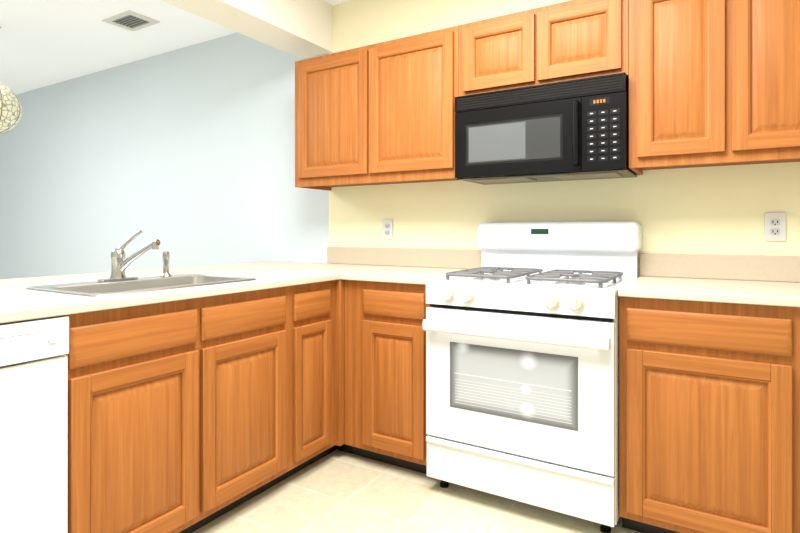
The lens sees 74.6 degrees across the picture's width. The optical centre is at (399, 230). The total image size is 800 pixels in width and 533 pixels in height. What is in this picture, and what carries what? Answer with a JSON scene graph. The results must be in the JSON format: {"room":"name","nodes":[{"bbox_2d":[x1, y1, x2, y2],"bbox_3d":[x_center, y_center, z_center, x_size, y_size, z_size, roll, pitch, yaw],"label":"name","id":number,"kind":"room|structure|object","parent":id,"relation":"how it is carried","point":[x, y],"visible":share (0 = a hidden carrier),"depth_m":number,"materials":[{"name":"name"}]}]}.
{"room":"kitchen","nodes":[
{"label":"kitchen","id":0,"kind":"room"},
{"bbox_2d":[0,0,349,94],"bbox_3d":[-2.138,-1.509,1.224,9.800,0.100,5.720,0,0,31],"label":"ceiling","id":1,"kind":"structure","parent":0,"point":[43,43],"depth_m":3.94,"materials":[{"name":"paint"}]},
{"bbox_2d":[0,27,21,133],"bbox_3d":[-2.909,-1.075,3.725,0.378,0.768,0.378,0,0,31],"label":"pendant light","id":2,"kind":"object","parent":1,"relation":"hanging from","point":[10,110],"visible":1,"depth_m":3.70,"materials":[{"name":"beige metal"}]},
{"bbox_2d":[102,10,159,31],"bbox_3d":[-1.866,-1.454,3.643,0.320,0.009,0.224,0,0,31],"label":"ceiling vent","id":3,"kind":"object","parent":1,"relation":"in","point":[130,20],"visible":1,"depth_m":3.63,"materials":[{"name":"white metal"}]},
{"bbox_2d":[160,0,331,58],"bbox_3d":[-1.636,-1.307,1.668,0.260,0.302,4.200,0,0,31],"label":"header beam","id":4,"kind":"structure","parent":0,"point":[301,29],"depth_m":3.06,"materials":[{"name":"paint"}]},
{"bbox_2d":[0,0,799,278],"bbox_3d":[-0.688,-0.167,3.620,10.040,2.583,0.120,0,0,31],"label":"wall","id":5,"kind":"structure","parent":0,"point":[185,156],"depth_m":3.76,"materials":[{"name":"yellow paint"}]},
{"bbox_2d":[295,26,458,190],"bbox_3d":[-0.092,-0.635,2.986,1.068,0.749,0.344,0,0,31],"label":"upper cabinet","id":6,"kind":"object","parent":5,"relation":"attached to","point":[381,113],"visible":0.88,"depth_m":2.81,"materials":[{"name":"brown wood"}]},
{"bbox_2d":[382,219,392,238],"bbox_3d":[-0.075,-0.010,3.172,0.072,0.118,0.009,0,0,31],"label":"electrical outlet","id":7,"kind":"object","parent":5,"relation":"attached to","point":[387,228],"visible":1,"depth_m":3.17,"materials":[{"name":"white plastic"}]},
{"bbox_2d":[459,0,628,95],"bbox_3d":[0.697,-0.829,2.509,0.772,0.362,0.344,0,0,31],"label":"upper cabinet","id":8,"kind":"object","parent":5,"relation":"attached to","point":[568,40],"visible":0.79,"depth_m":2.34,"materials":[{"name":"brown wood"}]},
{"bbox_2d":[455,72,636,184],"bbox_3d":[0.679,-0.447,2.483,0.766,0.400,0.404,0,0,31],"label":"microwave","id":9,"kind":"object","parent":8,"relation":"attached to","point":[576,129],"visible":1,"depth_m":2.32,"materials":[{"name":"black plastic"}]},
{"bbox_2d":[629,0,799,174],"bbox_3d":[1.491,-0.635,2.028,1.083,0.749,0.344,0,0,31],"label":"upper cabinet","id":10,"kind":"object","parent":5,"relation":"attached to","point":[714,83],"visible":1,"depth_m":2.01,"materials":[{"name":"brown wood"}]},
{"bbox_2d":[765,212,785,240],"bbox_3d":[1.560,-0.017,2.182,0.072,0.118,0.009,0,0,31],"label":"electrical outlet","id":11,"kind":"object","parent":5,"relation":"attached to","point":[775,226],"visible":1,"depth_m":2.18,"materials":[{"name":"white plastic"}]},
{"bbox_2d":[192,450,641,532],"bbox_3d":[-2.138,1.174,1.224,9.800,0.100,5.720,0,0,31],"label":"floor","id":12,"kind":"structure","parent":0,"point":[337,491],"depth_m":2.13,"materials":[{"name":"tile"}]},
{"bbox_2d":[0,316,68,532],"bbox_3d":[-1.348,0.682,1.382,0.594,0.876,0.608,0,0,31],"label":"dishwasher","id":13,"kind":"object","parent":12,"relation":"on","point":[33,428],"visible":1,"depth_m":1.42,"materials":[{"name":"white"}]},
{"bbox_2d":[61,310,100,532],"bbox_3d":[-1.352,0.682,1.408,0.620,0.884,0.700,0,0,31],"label":"base cabinet","id":14,"kind":"object","parent":12,"relation":"on","point":[84,356],"depth_m":1.54,"materials":[{"name":"brown wood"}]},
{"bbox_2d":[101,294,224,532],"bbox_3d":[-1.070,0.682,1.874,0.620,0.884,0.514,0,0,31],"label":"base cabinet","id":15,"kind":"object","parent":12,"relation":"on","point":[189,415],"depth_m":1.76,"materials":[{"name":"brown wood"}]},
{"bbox_2d":[0,283,70,298],"bbox_3d":[-1.331,0.225,1.409,0.330,0.028,0.832,0,0,31],"label":"countertop","id":16,"kind":"structure","parent":15,"relation":"on","point":[5,292],"depth_m":1.76,"materials":[{"name":"laminate"}]},
{"bbox_2d":[0,266,199,286],"bbox_3d":[-1.298,0.171,2.410,0.610,0.135,2.579,0,0,31],"label":"countertop","id":17,"kind":"structure","parent":15,"relation":"on","point":[74,278],"depth_m":2.37,"materials":[{"name":"laminate"}]},
{"bbox_2d":[97,229,159,281],"bbox_3d":[-1.073,0.097,2.085,0.221,0.209,0.160,0,0,31],"label":"faucet","id":18,"kind":"object","parent":17,"relation":"on","point":[120,264],"visible":1,"depth_m":2.10,"materials":[{"name":"silver metal"}]},
{"bbox_2d":[26,274,256,296],"bbox_3d":[-0.985,0.291,2.079,0.468,0.177,0.700,0,0,31],"label":"sink","id":19,"kind":"object","parent":17,"relation":"in","point":[99,289],"visible":0.38,"depth_m":2.09,"materials":[{"name":"silver metal"}]},
{"bbox_2d":[160,251,171,276],"bbox_3d":[-1.030,0.146,2.312,0.048,0.112,0.048,0,0,31],"label":"sprayer","id":20,"kind":"object","parent":19,"relation":"on","point":[166,261],"visible":1,"depth_m":2.30,"materials":[{"name":"silver metal"}]},
{"bbox_2d":[0,267,339,322],"bbox_3d":[-0.682,0.225,2.037,0.131,0.028,2.579,0,0,31],"label":"countertop","id":21,"kind":"structure","parent":15,"relation":"on","point":[11,310],"depth_m":1.71,"materials":[{"name":"laminate"}]},
{"bbox_2d":[225,285,300,512],"bbox_3d":[-0.858,0.682,2.223,0.620,0.884,0.560,0,0,31],"label":"base cabinet","id":22,"kind":"object","parent":12,"relation":"on","point":[263,327],"depth_m":2.14,"materials":[{"name":"brown wood"}]},
{"bbox_2d":[200,247,339,275],"bbox_3d":[-0.490,0.171,2.798,0.330,0.135,1.079,0,0,31],"label":"countertop","id":23,"kind":"structure","parent":22,"relation":"on","point":[333,253],"depth_m":3.01,"materials":[{"name":"laminate"}]},
{"bbox_2d":[301,280,336,469],"bbox_3d":[-0.656,0.682,2.557,0.620,0.884,0.277,0,0,31],"label":"base cabinet","id":24,"kind":"object","parent":12,"relation":"on","point":[319,299],"depth_m":2.45,"materials":[{"name":"brown wood"}]},
{"bbox_2d":[337,280,352,453],"bbox_3d":[-0.416,0.682,2.954,0.620,0.884,0.732,0,0,31],"label":"base cabinet","id":25,"kind":"object","parent":12,"relation":"on","point":[341,446],"depth_m":2.57,"materials":[{"name":"brown wood"}]},
{"bbox_2d":[344,280,429,473],"bbox_3d":[0.090,0.682,2.709,0.496,0.885,0.628,0,0,31],"label":"base cabinet","id":26,"kind":"object","parent":12,"relation":"on","point":[384,377],"visible":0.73,"depth_m":2.44,"materials":[{"name":"brown wood"}]},
{"bbox_2d":[340,247,481,284],"bbox_3d":[0.097,0.171,2.700,0.475,0.135,0.639,0,0,31],"label":"countertop","id":27,"kind":"structure","parent":26,"relation":"on","point":[391,265],"depth_m":2.95,"materials":[{"name":"laminate"}]},
{"bbox_2d":[423,221,641,532],"bbox_3d":[0.605,0.540,2.332,0.781,1.166,0.736,0,0,31],"label":"range","id":28,"kind":"object","parent":12,"relation":"on","point":[521,326],"visible":0.96,"depth_m":2.07,"materials":[{"name":"white metal"}]},
{"bbox_2d":[619,296,799,532],"bbox_3d":[1.406,0.682,1.912,1.048,0.885,0.628,0,0,31],"label":"base cabinet","id":29,"kind":"object","parent":12,"relation":"on","point":[709,417],"visible":0.92,"depth_m":1.77,"materials":[{"name":"brown wood"}]},
{"bbox_2d":[618,253,799,306],"bbox_3d":[1.417,0.171,1.901,1.078,0.135,0.639,0,0,31],"label":"countertop","id":30,"kind":"structure","parent":29,"relation":"on","point":[759,280],"depth_m":2.16,"materials":[{"name":"laminate"}]}
]}

